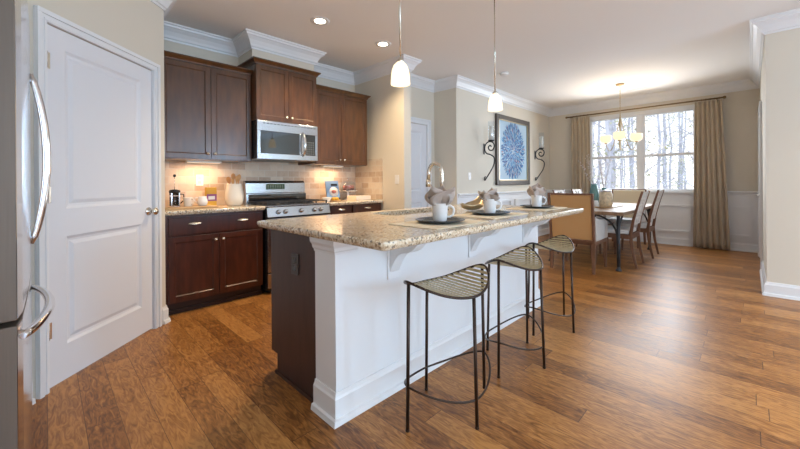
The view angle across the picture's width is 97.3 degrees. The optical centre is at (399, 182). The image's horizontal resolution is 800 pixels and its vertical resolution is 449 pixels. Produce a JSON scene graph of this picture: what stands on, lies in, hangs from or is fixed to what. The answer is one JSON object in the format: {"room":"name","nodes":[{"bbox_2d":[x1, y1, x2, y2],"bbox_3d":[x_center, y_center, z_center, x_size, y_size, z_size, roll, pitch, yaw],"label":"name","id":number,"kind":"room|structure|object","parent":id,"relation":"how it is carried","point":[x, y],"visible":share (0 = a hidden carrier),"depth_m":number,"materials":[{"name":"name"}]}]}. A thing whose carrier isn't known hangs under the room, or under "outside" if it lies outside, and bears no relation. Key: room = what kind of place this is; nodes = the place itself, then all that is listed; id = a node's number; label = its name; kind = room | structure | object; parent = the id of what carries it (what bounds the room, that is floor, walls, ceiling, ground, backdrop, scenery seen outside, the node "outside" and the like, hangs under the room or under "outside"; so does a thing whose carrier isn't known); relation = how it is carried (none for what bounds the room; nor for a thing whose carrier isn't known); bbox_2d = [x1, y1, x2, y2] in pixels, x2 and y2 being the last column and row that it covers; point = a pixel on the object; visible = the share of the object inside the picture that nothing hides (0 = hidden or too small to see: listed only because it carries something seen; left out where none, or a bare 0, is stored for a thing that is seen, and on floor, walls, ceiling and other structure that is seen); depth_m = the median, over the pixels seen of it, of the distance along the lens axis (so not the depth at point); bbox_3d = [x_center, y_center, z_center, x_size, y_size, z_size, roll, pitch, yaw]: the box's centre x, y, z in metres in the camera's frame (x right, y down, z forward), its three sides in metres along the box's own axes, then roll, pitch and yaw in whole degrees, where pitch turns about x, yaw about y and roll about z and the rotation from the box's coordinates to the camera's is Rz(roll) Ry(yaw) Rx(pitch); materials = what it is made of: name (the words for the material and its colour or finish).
{"room":"kitchen","nodes":[
{"label":"kitchen","id":0,"kind":"room"},
{"bbox_2d":[27,0,165,399],"bbox_3d":[-1.997,-0.212,2.365,0.080,2.740,1.131,0,0,0],"label":"wall","id":1,"kind":"structure","parent":0,"point":[137,26],"depth_m":2.45,"materials":[{"name":"beige paint"}]},
{"bbox_2d":[33,5,161,398],"bbox_3d":[-1.956,0.104,2.365,0.137,2.107,0.970,0,0,0],"label":"door","id":2,"kind":"structure","parent":1,"relation":"in","point":[97,243],"depth_m":2.26,"materials":[{"name":"white paint"}]},
{"bbox_2d":[162,305,170,323],"bbox_3d":[-1.940,1.090,2.929,0.056,0.135,0.121,0,0,-20],"label":"baseboard","id":3,"kind":"structure","parent":1,"relation":"attached to","point":[166,319],"depth_m":2.90,"materials":[{"name":"white"}]},
{"bbox_2d":[164,40,354,204],"bbox_3d":[-1.561,-0.215,4.375,0.080,2.740,2.730,0,0,45],"label":"wall","id":4,"kind":"structure","parent":0,"point":[170,46],"depth_m":3.85,"materials":[{"name":"beige paint"}]},
{"bbox_2d":[164,50,252,162],"bbox_3d":[-1.988,-0.701,3.555,0.452,0.957,0.820,0,0,45],"label":"upper cabinet","id":5,"kind":"object","parent":4,"relation":"attached to","point":[207,103],"visible":0.97,"depth_m":3.40,"materials":[{"name":"brown wood"}]},
{"bbox_2d":[165,161,354,206],"bbox_3d":[-1.553,-0.103,4.318,0.010,0.685,2.540,0,0,45],"label":"tiled wall","id":6,"kind":"structure","parent":4,"relation":"attached to","point":[314,178],"depth_m":4.07,"materials":[{"name":"tile"}]},
{"bbox_2d":[238,56,320,126],"bbox_3d":[-1.408,-0.976,4.070,0.552,0.635,0.800,0,0,45],"label":"upper cabinet","id":7,"kind":"object","parent":4,"relation":"attached to","point":[280,92],"visible":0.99,"depth_m":3.85,"materials":[{"name":"brown wood"}]},
{"bbox_2d":[251,120,317,162],"bbox_3d":[-1.385,-0.453,4.049,0.594,0.404,0.714,0,0,45],"label":"microwave","id":8,"kind":"object","parent":7,"relation":"attached to","point":[271,141],"visible":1,"depth_m":3.85,"materials":[{"name":"silver metal"}]},
{"bbox_2d":[298,84,370,166],"bbox_3d":[-0.859,-0.709,4.691,0.452,0.957,0.853,0,0,45],"label":"upper cabinet","id":9,"kind":"object","parent":4,"relation":"attached to","point":[341,126],"visible":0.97,"depth_m":4.53,"materials":[{"name":"brown wood"}]},
{"bbox_2d":[238,49,313,70],"bbox_3d":[-1.450,-1.416,4.168,0.379,0.340,0.755,0,0,45],"label":"wall","id":10,"kind":"structure","parent":0,"point":[253,52],"depth_m":3.97,"materials":[{"name":"beige paint"}]},
{"bbox_2d":[150,0,799,116],"bbox_3d":[2.608,-1.539,2.388,8.649,0.150,8.780,0,0,45],"label":"trim","id":11,"kind":"structure","parent":10,"relation":"attached to","point":[246,40],"depth_m":4.62,"materials":[{"name":"white"}]},
{"bbox_2d":[355,72,410,210],"bbox_3d":[-0.259,-0.224,4.913,1.009,2.740,0.130,0,0,45],"label":"wall","id":12,"kind":"structure","parent":0,"point":[388,106],"depth_m":4.70,"materials":[{"name":"beige paint"}]},
{"bbox_2d":[355,159,382,199],"bbox_3d":[-0.447,-0.048,5.003,0.594,0.560,0.010,0,0,45],"label":"tiled wall","id":13,"kind":"structure","parent":12,"relation":"attached to","point":[369,178],"depth_m":4.96,"materials":[{"name":"tile"}]},
{"bbox_2d":[32,234,799,448],"bbox_3d":[2.669,1.185,2.431,9.050,0.120,9.200,0,0,45],"label":"floor","id":14,"kind":"structure","parent":0,"point":[685,348],"depth_m":2.02,"materials":[{"name":"brown wood"}]},
{"bbox_2d":[0,0,54,448],"bbox_3d":[-1.525,0.260,0.954,0.910,1.790,0.842,0,0,45],"label":"refrigerator","id":15,"kind":"object","parent":14,"relation":"on","point":[17,328],"visible":1,"depth_m":0.89,"materials":[{"name":"silver metal"}]},
{"bbox_2d":[165,210,262,314],"bbox_3d":[-1.904,0.721,3.511,0.619,0.873,0.863,0,0,45],"label":"base cabinet","id":16,"kind":"object","parent":14,"relation":"on","point":[211,258],"visible":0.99,"depth_m":3.28,"materials":[{"name":"brown wood"}]},
{"bbox_2d":[165,204,264,215],"bbox_3d":[-1.908,0.263,3.510,0.617,0.040,0.886,0,0,45],"label":"countertop","id":17,"kind":"structure","parent":16,"relation":"on","point":[244,207],"depth_m":3.31,"materials":[{"name":"beige stone"}]},
{"bbox_2d":[165,205,217,209],"bbox_3d":[-2.022,0.236,3.377,0.230,0.016,0.450,0,0,45],"label":"cutting board","id":18,"kind":"object","parent":17,"relation":"on","point":[196,206],"visible":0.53,"depth_m":3.30,"materials":[{"name":"brown wood"}]},
{"bbox_2d":[169,174,183,206],"bbox_3d":[-2.120,0.074,3.343,0.094,0.308,0.129,0,0,45],"label":"press","id":19,"kind":"object","parent":18,"relation":"on","point":[174,195],"visible":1,"depth_m":3.30,"materials":[{"name":"clear glass"}]},
{"bbox_2d":[183,197,193,206],"bbox_3d":[-2.028,0.184,3.386,0.101,0.086,0.084,0,0,-19],"label":"coffee mug","id":20,"kind":"object","parent":18,"relation":"on","point":[187,201],"visible":0.98,"depth_m":3.35,"materials":[{"name":"beige ceramic"}]},
{"bbox_2d":[194,196,207,205],"bbox_3d":[-1.955,0.181,3.474,0.107,0.092,0.093,0,0,12],"label":"milk pitcher","id":21,"kind":"object","parent":18,"relation":"on","point":[202,200],"visible":0.99,"depth_m":3.44,"materials":[{"name":"white ceramic"}]},
{"bbox_2d":[205,187,216,205],"bbox_3d":[-1.958,0.146,3.645,0.047,0.195,0.100,0,0,37],"label":"snack box","id":22,"kind":"object","parent":17,"relation":"on","point":[210,192],"visible":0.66,"depth_m":3.63,"materials":[{"name":"orange"}]},
{"bbox_2d":[225,184,243,205],"bbox_3d":[-1.748,0.127,3.717,0.184,0.230,0.184,0,0,45],"label":"utensil crock","id":23,"kind":"object","parent":17,"relation":"on","point":[234,194],"visible":0.98,"depth_m":3.65,"materials":[{"name":"beige ceramic"}]},
{"bbox_2d":[243,181,329,291],"bbox_3d":[-1.288,0.564,4.070,0.672,1.178,0.769,0,0,45],"label":"gas range","id":24,"kind":"object","parent":14,"relation":"on","point":[280,199],"visible":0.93,"depth_m":4.00,"materials":[{"name":"silver metal"}]},
{"bbox_2d":[248,202,328,206],"bbox_3d":[-1.280,0.246,4.063,0.495,0.014,0.764,0,0,45],"label":"cooktop","id":25,"kind":"object","parent":24,"relation":"in","point":[283,204],"depth_m":3.93,"materials":[{"name":"black metal"}]},
{"bbox_2d":[328,205,350,214],"bbox_3d":[-0.911,0.714,4.511,0.619,0.873,0.320,0,0,45],"label":"base cabinet","id":26,"kind":"object","parent":14,"relation":"on","point":[339,209],"visible":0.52,"depth_m":4.29,"materials":[{"name":"brown wood"}]},
{"bbox_2d":[351,203,380,212],"bbox_3d":[-0.618,0.712,4.806,0.619,0.873,0.503,0,0,45],"label":"base cabinet","id":27,"kind":"object","parent":14,"relation":"on","point":[355,208],"visible":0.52,"depth_m":4.58,"materials":[{"name":"brown wood"}]},
{"bbox_2d":[313,199,382,205],"bbox_3d":[-0.742,0.255,4.684,0.617,0.040,0.856,0,0,45],"label":"countertop","id":28,"kind":"structure","parent":27,"relation":"on","point":[342,202],"depth_m":4.44,"materials":[{"name":"beige stone"}]},
{"bbox_2d":[347,195,370,199],"bbox_3d":[-0.561,0.204,4.826,0.200,0.058,0.255,0,0,45],"label":"storage box","id":29,"kind":"object","parent":28,"relation":"on","point":[352,197],"visible":0.99,"depth_m":4.77,"materials":[{"name":"beige wood"}]},
{"bbox_2d":[271,219,549,429],"bbox_3d":[0.320,0.705,2.655,0.984,0.873,2.332,0,0,45],"label":"kitchen island","id":30,"kind":"object","parent":14,"relation":"on","point":[339,310],"visible":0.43,"depth_m":1.95,"materials":[{"name":"white wood"}]},
{"bbox_2d":[291,253,298,275],"bbox_3d":[-0.588,0.455,1.970,0.075,0.117,0.008,0,0,45],"label":"outlet plate","id":31,"kind":"object","parent":30,"relation":"attached to","point":[294,256],"depth_m":1.96,"materials":[{"name":"brown plastic"}]},
{"bbox_2d":[257,204,583,250],"bbox_3d":[0.339,0.247,2.593,1.175,0.038,2.325,0,0,45],"label":"island countertop","id":32,"kind":"structure","parent":30,"relation":"on","point":[372,229],"depth_m":1.94,"materials":[{"name":"beige stone"}]},
{"bbox_2d":[426,161,443,186],"bbox_3d":[0.288,0.031,2.710,0.184,0.392,0.102,0,0,7],"label":"kitchen faucet","id":33,"kind":"object","parent":32,"relation":"on","point":[428,181],"visible":0.66,"depth_m":2.71,"materials":[{"name":"silver metal"}]},
{"bbox_2d":[390,219,488,229],"bbox_3d":[0.227,0.226,1.993,0.340,0.004,0.480,0,0,45],"label":"placemat","id":34,"kind":"object","parent":32,"relation":"on","point":[418,224],"visible":0.66,"depth_m":1.90,"materials":[{"name":"beige fabric"}]},
{"bbox_2d":[415,217,464,223],"bbox_3d":[0.227,0.214,1.993,0.280,0.018,0.280,0,0,45],"label":"dinner plate","id":35,"kind":"object","parent":34,"relation":"on","point":[422,219],"visible":0.8,"depth_m":2.00,"materials":[{"name":"grey ceramic"}]},
{"bbox_2d":[432,203,454,221],"bbox_3d":[0.239,0.166,1.986,0.121,0.102,0.092,0,0,30],"label":"coffee mug","id":36,"kind":"object","parent":35,"relation":"on","point":[440,210],"visible":0.92,"depth_m":1.96,"materials":[{"name":"white ceramic"}]},
{"bbox_2d":[424,184,454,205],"bbox_3d":[0.223,0.096,1.975,0.174,0.176,0.165,0,0,6],"label":"napkin","id":37,"kind":"object","parent":36,"relation":"in","point":[434,196],"visible":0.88,"depth_m":1.94,"materials":[{"name":"grey fabric"}]},
{"bbox_2d":[460,196,483,209],"bbox_3d":[0.599,0.147,2.873,0.170,0.152,0.340,0,0,45],"label":"bowl","id":38,"kind":"object","parent":32,"relation":"on","point":[476,204],"visible":0.83,"depth_m":2.82,"materials":[{"name":"gold metal"}]},
{"bbox_2d":[454,212,528,218],"bbox_3d":[0.632,0.223,2.471,0.340,0.004,0.480,0,0,45],"label":"placemat","id":39,"kind":"object","parent":32,"relation":"on","point":[473,215],"visible":0.72,"depth_m":2.38,"materials":[{"name":"beige fabric"}]},
{"bbox_2d":[470,210,510,214],"bbox_3d":[0.631,0.211,2.471,0.280,0.018,0.280,0,0,45],"label":"dinner plate","id":40,"kind":"object","parent":39,"relation":"on","point":[480,212],"visible":0.89,"depth_m":2.44,"materials":[{"name":"grey ceramic"}]},
{"bbox_2d":[483,199,501,212],"bbox_3d":[0.644,0.163,2.463,0.121,0.102,0.092,0,0,30],"label":"coffee mug","id":41,"kind":"object","parent":40,"relation":"on","point":[489,204],"visible":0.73,"depth_m":2.44,"materials":[{"name":"white ceramic"}]},
{"bbox_2d":[478,188,499,200],"bbox_3d":[0.623,0.106,2.477,0.136,0.150,0.142,0,0,6],"label":"napkin","id":42,"kind":"object","parent":41,"relation":"in","point":[492,193],"visible":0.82,"depth_m":2.42,"materials":[{"name":"grey fabric"}]},
{"bbox_2d":[505,207,566,210],"bbox_3d":[1.186,0.220,3.052,0.340,0.004,0.480,0,0,45],"label":"placemat","id":43,"kind":"object","parent":32,"relation":"on","point":[517,208],"visible":0.74,"depth_m":2.97,"materials":[{"name":"beige fabric"}]},
{"bbox_2d":[520,205,553,207],"bbox_3d":[1.186,0.207,3.052,0.280,0.018,0.280,0,0,45],"label":"dinner plate","id":44,"kind":"object","parent":43,"relation":"on","point":[526,206],"visible":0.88,"depth_m":3.01,"materials":[{"name":"grey ceramic"}]},
{"bbox_2d":[531,195,546,206],"bbox_3d":[1.198,0.160,3.045,0.121,0.102,0.092,0,0,30],"label":"coffee mug","id":45,"kind":"object","parent":44,"relation":"on","point":[536,201],"visible":0.91,"depth_m":3.02,"materials":[{"name":"white ceramic"}]},
{"bbox_2d":[527,183,545,196],"bbox_3d":[1.183,0.089,3.053,0.123,0.176,0.137,0,0,-6],"label":"napkin","id":46,"kind":"object","parent":45,"relation":"in","point":[537,189],"visible":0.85,"depth_m":3.02,"materials":[{"name":"grey fabric"}]},
{"bbox_2d":[403,264,490,432],"bbox_3d":[0.249,0.796,1.788,0.477,0.692,0.399,0,0,-4],"label":"bar stool","id":47,"kind":"object","parent":14,"relation":"on","point":[425,287],"visible":1,"depth_m":1.75,"materials":[{"name":"brown metal"}]},
{"bbox_2d":[485,246,545,377],"bbox_3d":[0.738,0.793,2.279,0.403,0.692,0.472,0,0,1],"label":"bar stool","id":48,"kind":"object","parent":14,"relation":"on","point":[527,266],"visible":0.99,"depth_m":2.22,"materials":[{"name":"brown metal"}]},
{"bbox_2d":[524,235,575,335],"bbox_3d":[1.194,0.790,2.811,0.447,0.692,0.425,0,0,-1],"label":"bar stool","id":49,"kind":"object","parent":14,"relation":"on","point":[562,249],"visible":0.88,"depth_m":2.73,"materials":[{"name":"brown metal"}]},
{"bbox_2d":[547,193,607,274],"bbox_3d":[2.364,0.630,4.674,0.552,0.998,0.632,0,0,45],"label":"upholstered armchair","id":50,"kind":"object","parent":14,"relation":"on","point":[583,228],"visible":0.88,"depth_m":4.45,"materials":[{"name":"fabric"}]},
{"bbox_2d":[571,189,615,249],"bbox_3d":[3.400,0.616,6.183,0.596,1.010,0.460,0,0,45],"label":"dining chair","id":51,"kind":"object","parent":14,"relation":"on","point":[612,220],"visible":0.2,"depth_m":6.14,"materials":[{"name":"white fabric"}]},
{"bbox_2d":[548,202,651,271],"bbox_3d":[3.175,0.742,5.477,1.020,0.760,2.260,0,0,45],"label":"dining table","id":52,"kind":"object","parent":14,"relation":"on","point":[628,208],"visible":0.45,"depth_m":4.54,"materials":[{"name":"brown wood"}]},
{"bbox_2d":[589,184,598,201],"bbox_3d":[3.164,0.191,5.739,0.141,0.340,0.143,0,0,45],"label":"glass vase","id":53,"kind":"object","parent":52,"relation":"on","point":[594,190],"visible":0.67,"depth_m":5.68,"materials":[{"name":"teal glass"}]},
{"bbox_2d":[594,205,623,207],"bbox_3d":[3.131,0.356,5.321,0.300,0.012,0.600,0,0,45],"label":"wooden tray","id":54,"kind":"object","parent":52,"relation":"on","point":[613,206],"visible":0.49,"depth_m":5.17,"materials":[{"name":"white fabric"}]},
{"bbox_2d":[599,190,612,206],"bbox_3d":[3.024,0.226,5.172,0.176,0.247,0.176,0,0,45],"label":"glass jar","id":55,"kind":"object","parent":54,"relation":"on","point":[605,196],"visible":1,"depth_m":5.11,"materials":[{"name":"beige glass"}]},
{"bbox_2d":[596,191,649,268],"bbox_3d":[3.090,0.618,4.912,0.596,1.010,0.460,0,0,45],"label":"dining chair","id":56,"kind":"object","parent":14,"relation":"on","point":[626,232],"visible":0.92,"depth_m":4.76,"materials":[{"name":"beige fabric"}]},
{"bbox_2d":[603,189,646,248],"bbox_3d":[4.067,0.619,6.361,0.552,0.998,0.632,0,0,45],"label":"upholstered armchair","id":57,"kind":"object","parent":14,"relation":"on","point":[619,195],"visible":0.33,"depth_m":6.49,"materials":[{"name":"beige fabric"}]},
{"bbox_2d":[613,190,663,258],"bbox_3d":[3.725,0.613,5.494,0.596,1.010,0.460,0,0,45],"label":"dining chair","id":58,"kind":"object","parent":14,"relation":"on","point":[646,227],"visible":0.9,"depth_m":5.37,"materials":[{"name":"white fabric"}]},
{"bbox_2d":[411,87,434,186],"bbox_3d":[0.165,-0.227,5.324,0.060,2.740,1.050,0,0,45],"label":"wall","id":59,"kind":"structure","parent":0,"point":[422,101],"depth_m":5.53,"materials":[{"name":"beige paint"}]},
{"bbox_2d":[411,117,431,207],"bbox_3d":[0.155,0.078,5.272,0.137,2.130,0.930,0,0,45],"label":"door","id":60,"kind":"structure","parent":59,"relation":"in","point":[420,134],"depth_m":5.44,"materials":[{"name":"white paint"}]},
{"bbox_2d":[434,88,453,204],"bbox_3d":[0.688,-0.231,5.587,0.434,2.740,0.060,0,0,45],"label":"wall","id":61,"kind":"structure","parent":0,"point":[443,100],"depth_m":5.53,"materials":[{"name":"beige paint"}]},
{"bbox_2d":[164,0,799,108],"bbox_3d":[2.649,-1.675,2.431,9.050,0.120,9.200,0,0,45],"label":"ceiling","id":62,"kind":"structure","parent":0,"point":[553,53],"depth_m":3.84,"materials":[{"name":"white paint"}]},
{"bbox_2d":[310,16,329,24],"bbox_3d":[-0.787,-1.587,3.462,0.190,0.006,0.190,0,0,45],"label":"recessed light","id":63,"kind":"object","parent":62,"relation":"in","point":[317,20],"visible":1,"depth_m":3.44,"materials":[{"name":"white"}]},
{"bbox_2d":[391,0,409,86],"bbox_3d":[-0.001,-1.102,2.185,0.120,0.988,0.120,0,0,45],"label":"pendant lamp","id":64,"kind":"object","parent":62,"relation":"hanging from","point":[400,77],"visible":1,"depth_m":2.15,"materials":[{"name":"beige glass"}]},
{"bbox_2d":[488,0,502,111],"bbox_3d":[0.802,-1.106,2.980,0.120,0.990,0.120,0,0,45],"label":"pendant lamp","id":65,"kind":"object","parent":62,"relation":"hanging from","point":[495,101],"visible":1,"depth_m":2.96,"materials":[{"name":"beige glass"}]},
{"bbox_2d":[600,83,642,150],"bbox_3d":[3.571,-1.076,5.766,0.601,1.090,0.583,0,0,45],"label":"chandelier","id":66,"kind":"object","parent":62,"relation":"hanging from","point":[620,135],"visible":1,"depth_m":5.76,"materials":[{"name":"white glass"}]},
{"bbox_2d":[453,88,549,204],"bbox_3d":[2.079,-0.240,6.636,0.060,2.740,3.510,0,0,45],"label":"wall","id":67,"kind":"structure","parent":0,"point":[472,119],"depth_m":5.83,"materials":[{"name":"beige paint"}]},
{"bbox_2d":[483,126,494,180],"bbox_3d":[1.486,-0.523,5.849,0.207,0.986,0.108,0,0,45],"label":"wall sconce","id":68,"kind":"object","parent":67,"relation":"attached to","point":[490,127],"visible":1,"depth_m":5.81,"materials":[{"name":"grey metal"}]},
{"bbox_2d":[495,113,529,184],"bbox_3d":[2.141,-0.591,6.629,0.040,1.260,1.310,0,0,45],"label":"framed art","id":69,"kind":"object","parent":67,"relation":"attached to","point":[512,135],"visible":1,"depth_m":6.58,"materials":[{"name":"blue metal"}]},
{"bbox_2d":[501,123,524,178],"bbox_3d":[2.140,-0.600,6.636,0.001,1.105,0.979,0,0,45],"label":"print","id":70,"kind":"object","parent":69,"relation":"attached to","point":[512,134],"depth_m":6.62,"materials":[{"name":"blue paper"}]},
{"bbox_2d":[534,136,544,180],"bbox_3d":[2.881,-0.533,7.254,0.207,0.986,0.108,0,0,45],"label":"wall sconce","id":71,"kind":"object","parent":67,"relation":"attached to","point":[541,137],"visible":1,"depth_m":7.21,"materials":[{"name":"grey metal"}]},
{"bbox_2d":[457,192,758,243],"bbox_3d":[3.272,0.589,5.457,3.286,0.865,3.510,0,0,45],"label":"trim","id":72,"kind":"structure","parent":67,"relation":"attached to","point":[668,217],"depth_m":6.18,"materials":[{"name":"white"}]},
{"bbox_2d":[458,189,757,197],"bbox_3d":[3.275,0.184,5.462,3.275,0.065,3.484,0,0,45],"label":"trim","id":73,"kind":"structure","parent":67,"relation":"attached to","point":[463,195],"depth_m":6.13,"materials":[{"name":"white"}]},
{"bbox_2d":[538,227,758,255],"bbox_3d":[3.092,1.055,5.580,3.721,0.135,3.595,0,0,45],"label":"baseboard","id":74,"kind":"structure","parent":67,"relation":"attached to","point":[735,246],"depth_m":6.22,"materials":[{"name":"white"}]},
{"bbox_2d":[549,89,759,190],"bbox_3d":[4.553,-0.258,6.752,3.487,2.740,0.140,0,0,45],"label":"wall","id":75,"kind":"structure","parent":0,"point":[740,108],"depth_m":5.79,"materials":[{"name":"beige paint"}]},
{"bbox_2d":[590,104,694,192],"bbox_3d":[4.539,-0.583,6.696,1.880,1.540,0.135,0,0,45],"label":"window","id":76,"kind":"structure","parent":75,"relation":"attached to","point":[641,155],"depth_m":6.64,"materials":[{"name":"white"}]},
{"bbox_2d":[565,96,725,118],"bbox_3d":[4.447,-1.387,6.641,2.511,0.047,0.154,0,0,45],"label":"curtain rod","id":77,"kind":"object","parent":75,"relation":"attached to","point":[723,97],"visible":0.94,"depth_m":6.41,"materials":[{"name":"brown metal"}]},
{"bbox_2d":[571,114,590,192],"bbox_3d":[3.746,-0.150,7.275,0.384,2.506,0.081,0,0,45],"label":"curtain","id":78,"kind":"object","parent":77,"relation":"hanging from","point":[580,126],"visible":0.72,"depth_m":7.28,"materials":[{"name":"fabric"}]},
{"bbox_2d":[693,97,730,249],"bbox_3d":[5.170,-0.160,5.854,0.468,2.506,0.081,0,0,45],"label":"curtain","id":79,"kind":"object","parent":77,"relation":"hanging from","point":[711,230],"visible":1,"depth_m":5.85,"materials":[{"name":"fabric"}]},
{"bbox_2d":[759,41,766,278],"bbox_3d":[4.727,-0.259,4.524,0.100,2.740,2.775,0,0,45],"label":"wall","id":80,"kind":"structure","parent":0,"point":[762,80],"depth_m":3.99,"materials":[{"name":"beige paint"}]},
{"bbox_2d":[756,101,762,268],"bbox_3d":[4.977,0.039,4.832,0.122,2.140,1.150,0,0,45],"label":"door","id":81,"kind":"structure","parent":80,"relation":"in","point":[760,150],"depth_m":4.44,"materials":[{"name":"white paint"}]},
{"bbox_2d":[760,261,799,300],"bbox_3d":[3.568,1.052,0.333,4.417,0.135,7.190,0,0,45],"label":"baseboard","id":82,"kind":"structure","parent":80,"relation":"attached to","point":[786,291],"depth_m":3.44,"materials":[{"name":"white"}]},
{"bbox_2d":[765,28,799,285],"bbox_3d":[5.234,-0.263,1.995,4.383,2.740,0.100,0,0,45],"label":"wall","id":83,"kind":"structure","parent":0,"point":[782,49],"depth_m":3.42,"materials":[{"name":"beige paint"}]},
{"label":"outside","id":84,"kind":"structure","parent":0,"visible":0},
{"bbox_3d":[18.756,1.813,29.516,75.000,0.200,51.700,0,0,45],"label":"ground","id":85,"kind":"structure","parent":84,"visible":0},
{"bbox_2d":[593,121,618,187],"bbox_3d":[11.301,-3.449,19.662,2.472,10.437,2.918,0,0,40],"label":"bare tree","id":86,"kind":"object","parent":85,"relation":"on","point":[599,122],"visible":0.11,"depth_m":19.57,"materials":[{"name":"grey plant"}]},
{"bbox_2d":[593,117,633,188],"bbox_3d":[7.413,-3.197,12.761,2.366,9.988,2.792,0,0,45],"label":"bare tree","id":87,"kind":"object","parent":85,"relation":"on","point":[610,121],"visible":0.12,"depth_m":12.73,"materials":[{"name":"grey plant"}]},
{"bbox_2d":[600,118,635,188],"bbox_3d":[11.616,-3.269,17.707,2.386,10.074,2.816,0,0,-24],"label":"bare tree","id":88,"kind":"object","parent":85,"relation":"on","point":[628,131],"visible":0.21,"depth_m":17.85,"materials":[{"name":"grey plant"}]},
{"bbox_2d":[613,122,631,188],"bbox_3d":[13.900,-1.853,21.993,1.707,7.206,2.015,0,0,24],"label":"bare tree","id":89,"kind":"object","parent":85,"relation":"on","point":[621,153],"visible":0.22,"depth_m":21.91,"materials":[{"name":"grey plant"}]},
{"bbox_2d":[615,119,630,188],"bbox_3d":[18.225,-2.263,28.742,2.228,7.973,2.651,0,0,9],"label":"bare tree","id":90,"kind":"object","parent":85,"relation":"on","point":[623,119],"visible":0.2,"depth_m":28.64,"materials":[{"name":"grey plant"}]},
{"bbox_2d":[593,118,654,187],"bbox_3d":[8.219,-4.078,14.023,2.932,11.757,2.891,0,0,-3],"label":"bare tree","id":91,"kind":"object","parent":85,"relation":"on","point":[625,118],"visible":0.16,"depth_m":13.73,"materials":[{"name":"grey plant"}]},
{"bbox_2d":[616,119,635,188],"bbox_3d":[16.123,-3.456,24.664,2.460,10.385,2.903,0,0,32],"label":"bare tree","id":92,"kind":"object","parent":85,"relation":"on","point":[632,120],"visible":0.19,"depth_m":24.66,"materials":[{"name":"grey plant"}]},
{"bbox_2d":[593,120,667,188],"bbox_3d":[6.544,-2.942,11.014,3.157,9.497,2.654,0,0,6],"label":"bare tree","id":93,"kind":"object","parent":85,"relation":"on","point":[608,153],"visible":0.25,"depth_m":10.93,"materials":[{"name":"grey plant"}]},
{"bbox_2d":[612,123,689,188],"bbox_3d":[8.049,-3.998,11.380,2.262,11.594,2.400,0,0,24],"label":"bare tree","id":94,"kind":"object","parent":85,"relation":"on","point":[660,123],"visible":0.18,"depth_m":11.23,"materials":[{"name":"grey plant"}]},
{"bbox_2d":[618,114,689,188],"bbox_3d":[10.850,-2.840,15.714,3.069,9.231,2.580,0,0,22],"label":"bare tree","id":95,"kind":"object","parent":85,"relation":"on","point":[659,114],"visible":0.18,"depth_m":15.83,"materials":[{"name":"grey plant"}]},
{"bbox_2d":[646,114,689,188],"bbox_3d":[17.592,-3.934,23.645,2.788,11.337,2.827,0,0,-22],"label":"bare tree","id":96,"kind":"object","parent":85,"relation":"on","point":[663,180],"visible":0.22,"depth_m":23.60,"materials":[{"name":"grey plant"}]},
{"bbox_2d":[645,112,691,188],"bbox_3d":[13.794,-2.027,18.264,2.113,7.561,2.514,0,0,-32],"label":"bare tree","id":97,"kind":"object","parent":85,"relation":"on","point":[664,126],"visible":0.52,"depth_m":18.24,"materials":[{"name":"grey plant"}]},
{"bbox_2d":[646,113,692,188],"bbox_3d":[9.132,-1.832,12.442,1.713,7.232,2.022,0,0,-10],"label":"bare tree","id":98,"kind":"object","parent":85,"relation":"on","point":[657,116],"visible":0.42,"depth_m":12.29,"materials":[{"name":"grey plant"}]},
{"bbox_2d":[653,113,691,188],"bbox_3d":[20.241,-3.440,26.568,2.438,10.295,2.878,0,0,-41],"label":"bare tree","id":99,"kind":"object","parent":85,"relation":"on","point":[669,185],"visible":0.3,"depth_m":26.32,"materials":[{"name":"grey plant"}]},
{"bbox_2d":[664,111,693,188],"bbox_3d":[16.269,-3.082,20.057,2.693,9.633,2.282,0,0,-29],"label":"bare tree","id":100,"kind":"object","parent":85,"relation":"on","point":[682,137],"visible":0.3,"depth_m":20.05,"materials":[{"name":"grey plant"}]},
{"bbox_2d":[666,112,692,188],"bbox_3d":[14.862,-2.144,18.775,1.842,7.775,2.174,0,0,-29],"label":"bare tree","id":101,"kind":"object","parent":85,"relation":"on","point":[680,138],"visible":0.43,"depth_m":18.61,"materials":[{"name":"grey plant"}]},
{"bbox_2d":[670,111,692,188],"bbox_3d":[17.662,-2.382,21.677,2.296,8.214,1.945,0,0,38],"label":"bare tree","id":102,"kind":"object","parent":85,"relation":"on","point":[685,134],"visible":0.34,"depth_m":21.79,"materials":[{"name":"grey plant"}]},
{"bbox_3d":[-0.895,0.161,4.703,0.140,0.152,0.150,0,0,-39],"label":"easel","id":103,"kind":"object","parent":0,"visible":0},
{"bbox_2d":[325,181,339,197],"bbox_3d":[-0.903,0.092,4.707,0.190,0.232,0.072,0,0,-39],"label":"cookbook","id":104,"kind":"object","parent":103,"relation":"on","point":[332,187],"visible":0.97,"depth_m":4.70,"materials":[{"name":"blue paper"}]},
{"bbox_2d":[329,187,337,196],"bbox_3d":[-0.883,0.121,4.702,0.132,0.128,0.033,0,0,-39],"label":"picture","id":105,"kind":"object","parent":104,"relation":"attached to","point":[333,191],"depth_m":4.70,"materials":[{"name":"white"}]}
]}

